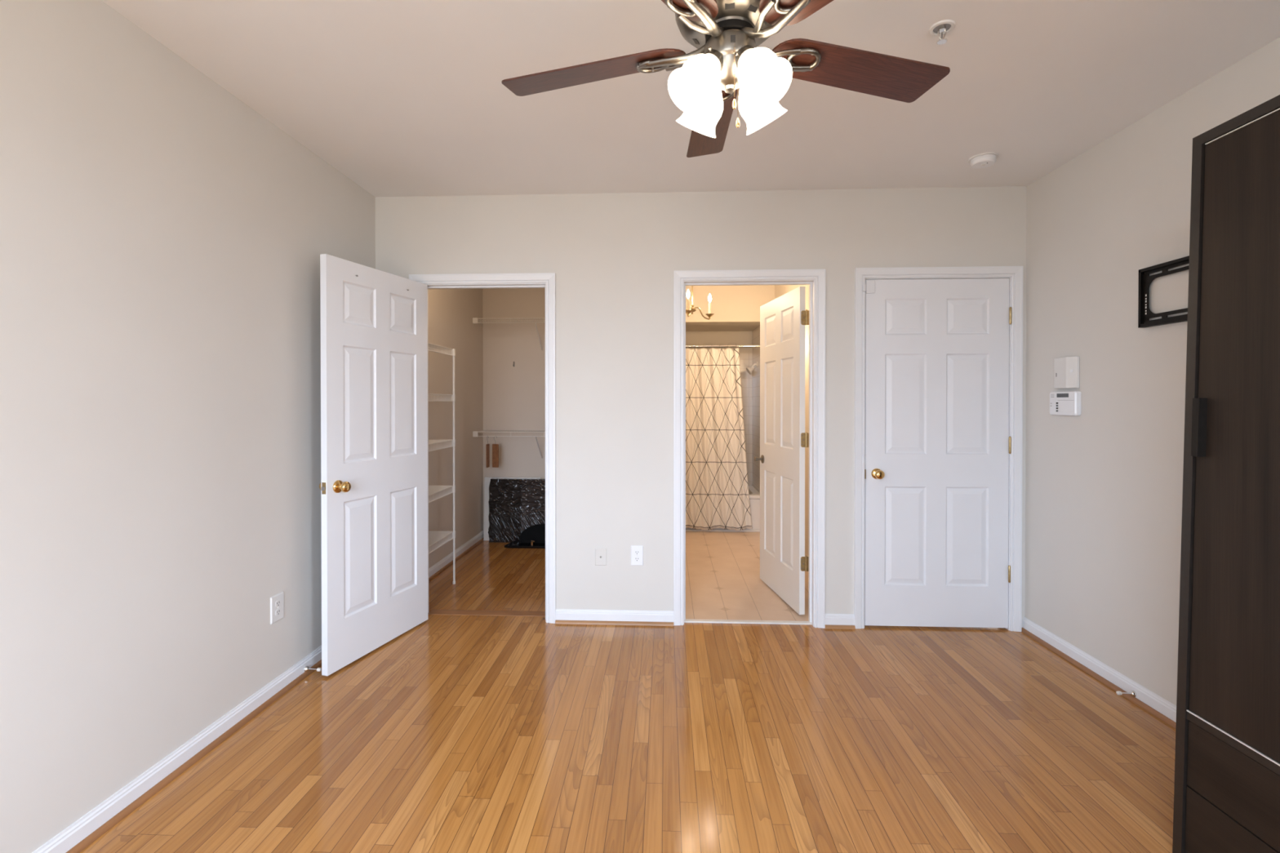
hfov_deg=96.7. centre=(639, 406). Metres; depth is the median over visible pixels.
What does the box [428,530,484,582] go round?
baseboard
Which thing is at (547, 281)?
door frame
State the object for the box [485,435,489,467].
block
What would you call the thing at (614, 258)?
wall
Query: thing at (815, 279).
door frame
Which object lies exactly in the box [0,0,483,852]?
wall
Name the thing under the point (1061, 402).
alarm keypad
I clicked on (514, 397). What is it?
wall
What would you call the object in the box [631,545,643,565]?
wall outlet
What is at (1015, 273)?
door frame
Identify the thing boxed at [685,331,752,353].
wall
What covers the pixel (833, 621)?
baseboard
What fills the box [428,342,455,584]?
wire shelf rack
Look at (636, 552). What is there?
receptacle
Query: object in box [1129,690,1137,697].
cup
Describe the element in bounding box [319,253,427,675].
door
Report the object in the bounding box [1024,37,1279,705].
wall
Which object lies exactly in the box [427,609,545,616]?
threshold
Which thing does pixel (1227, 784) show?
wardrobe
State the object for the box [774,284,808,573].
wall
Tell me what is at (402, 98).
ceiling
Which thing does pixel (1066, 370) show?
control box
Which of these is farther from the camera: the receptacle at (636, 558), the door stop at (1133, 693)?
the receptacle at (636, 558)
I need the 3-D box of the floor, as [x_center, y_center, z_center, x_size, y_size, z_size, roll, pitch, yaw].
[0.343,1.326,2.587,4.350,0.056,8.020,0,0,3]
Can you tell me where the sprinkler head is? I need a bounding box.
[928,19,955,44]
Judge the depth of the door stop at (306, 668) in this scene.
2.75 m
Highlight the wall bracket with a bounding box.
[1137,255,1189,328]
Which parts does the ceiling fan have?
blade, blade, lamp shade, bulb, lamp shade, blade, pull chain, pull chain, bulb, lamp shade, lamp shade, blade, blade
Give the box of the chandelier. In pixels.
[685,285,713,319]
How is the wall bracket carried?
attached to the wall at (1104, 484)
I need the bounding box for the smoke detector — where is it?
[968,151,998,168]
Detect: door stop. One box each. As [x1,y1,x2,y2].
[303,666,321,671]
[1115,690,1137,697]
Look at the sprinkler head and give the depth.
1.89 m
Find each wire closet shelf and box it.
[472,317,545,350]
[472,430,545,458]
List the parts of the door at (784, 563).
handle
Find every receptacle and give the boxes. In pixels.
[275,600,280,607]
[275,608,280,616]
[634,550,639,555]
[634,556,639,561]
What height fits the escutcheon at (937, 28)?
0.001 m
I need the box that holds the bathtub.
[685,484,759,532]
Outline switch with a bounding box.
[730,35,735,42]
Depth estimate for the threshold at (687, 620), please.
3.40 m
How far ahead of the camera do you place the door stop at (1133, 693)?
2.51 m
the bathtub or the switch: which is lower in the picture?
the bathtub
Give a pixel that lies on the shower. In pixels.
(749, 370)
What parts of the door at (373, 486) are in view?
latch plate, knob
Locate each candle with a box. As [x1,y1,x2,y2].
[686,289,689,310]
[707,293,711,313]
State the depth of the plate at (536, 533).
5.25 m
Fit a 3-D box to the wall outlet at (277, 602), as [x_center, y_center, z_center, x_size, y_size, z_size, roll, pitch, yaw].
[-1.635,0.910,2.567,0.007,0.121,0.085,0,0,3]
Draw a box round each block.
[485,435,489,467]
[492,436,498,467]
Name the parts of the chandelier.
stem, arm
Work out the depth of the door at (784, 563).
3.74 m
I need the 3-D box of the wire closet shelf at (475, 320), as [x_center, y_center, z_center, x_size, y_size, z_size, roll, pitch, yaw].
[-0.754,-0.672,5.320,1.546,0.275,0.291,0,0,3]
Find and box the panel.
[488,478,545,542]
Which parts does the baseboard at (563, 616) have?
shoe moulding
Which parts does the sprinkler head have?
sprinkler frame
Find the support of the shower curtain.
hanging from the curtain rod
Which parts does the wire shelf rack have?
wire shelf, wire shelf, wire shelf, wire shelf, wire shelf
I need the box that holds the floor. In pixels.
[80,531,1175,852]
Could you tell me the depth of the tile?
6.54 m
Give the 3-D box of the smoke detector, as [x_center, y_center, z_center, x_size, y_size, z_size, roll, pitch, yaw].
[1.746,-1.244,2.895,0.132,0.040,0.132,0,0,3]
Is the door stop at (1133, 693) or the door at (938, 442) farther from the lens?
the door at (938, 442)
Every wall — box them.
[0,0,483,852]
[375,186,1026,625]
[482,288,545,530]
[685,284,774,331]
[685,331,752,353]
[751,324,759,493]
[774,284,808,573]
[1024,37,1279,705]
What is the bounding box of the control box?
[1053,355,1079,388]
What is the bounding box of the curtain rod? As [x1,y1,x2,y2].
[685,345,759,347]
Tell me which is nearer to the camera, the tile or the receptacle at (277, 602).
the receptacle at (277, 602)
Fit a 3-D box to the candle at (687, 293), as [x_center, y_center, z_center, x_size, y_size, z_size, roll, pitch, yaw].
[0.374,-0.820,4.421,0.029,0.176,0.029,0,0,3]
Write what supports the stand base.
on the floor
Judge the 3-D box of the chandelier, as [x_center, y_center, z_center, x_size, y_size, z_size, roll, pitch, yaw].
[0.437,-0.986,4.541,0.320,0.578,0.320,0,0,3]
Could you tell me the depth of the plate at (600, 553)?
3.40 m
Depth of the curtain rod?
5.81 m
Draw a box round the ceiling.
[101,0,1279,196]
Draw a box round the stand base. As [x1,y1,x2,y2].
[504,540,545,548]
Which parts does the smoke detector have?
mount plate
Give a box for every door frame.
[408,272,555,623]
[673,269,826,628]
[853,266,1022,631]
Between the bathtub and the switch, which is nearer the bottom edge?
the bathtub
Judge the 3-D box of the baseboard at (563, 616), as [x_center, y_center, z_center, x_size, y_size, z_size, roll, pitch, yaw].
[-0.153,1.259,3.386,0.706,0.080,0.028,0,0,3]
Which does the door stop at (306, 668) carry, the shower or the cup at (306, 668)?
the cup at (306, 668)
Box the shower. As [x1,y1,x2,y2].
[746,361,757,374]
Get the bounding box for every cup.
[303,666,309,671]
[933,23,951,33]
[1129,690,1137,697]
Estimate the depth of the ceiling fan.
1.52 m
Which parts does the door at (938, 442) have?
knob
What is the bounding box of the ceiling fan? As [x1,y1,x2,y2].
[501,0,950,157]
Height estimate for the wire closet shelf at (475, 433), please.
0.275 m
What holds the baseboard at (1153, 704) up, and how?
attached to the wall at (1104, 484)
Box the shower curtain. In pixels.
[685,344,752,530]
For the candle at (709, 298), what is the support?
on the chandelier
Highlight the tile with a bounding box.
[739,353,752,484]
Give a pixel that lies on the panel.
(516, 505)
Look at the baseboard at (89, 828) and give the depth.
1.99 m
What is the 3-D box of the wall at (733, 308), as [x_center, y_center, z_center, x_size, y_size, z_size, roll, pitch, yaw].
[0.763,-1.073,6.178,1.240,0.425,0.776,0,0,3]
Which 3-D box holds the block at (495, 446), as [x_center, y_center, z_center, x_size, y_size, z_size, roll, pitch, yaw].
[-1.325,0.418,5.215,0.062,0.290,0.010,0,0,16]
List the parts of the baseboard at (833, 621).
shoe moulding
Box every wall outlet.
[270,591,284,624]
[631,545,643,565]
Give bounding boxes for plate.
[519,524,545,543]
[595,547,606,565]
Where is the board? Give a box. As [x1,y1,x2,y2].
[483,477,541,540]
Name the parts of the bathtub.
trim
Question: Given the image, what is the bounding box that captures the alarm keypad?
[1049,391,1080,416]
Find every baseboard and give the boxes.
[31,645,321,852]
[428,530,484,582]
[555,608,673,626]
[825,613,855,629]
[1021,617,1176,728]
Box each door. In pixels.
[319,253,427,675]
[754,286,808,614]
[864,278,1012,627]
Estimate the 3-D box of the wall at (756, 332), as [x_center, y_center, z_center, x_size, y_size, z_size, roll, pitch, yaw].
[1.327,0.210,6.155,0.110,2.141,0.764,0,0,3]
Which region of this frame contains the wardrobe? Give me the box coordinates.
[1172,94,1279,852]
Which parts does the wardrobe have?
handle, drawer, drawer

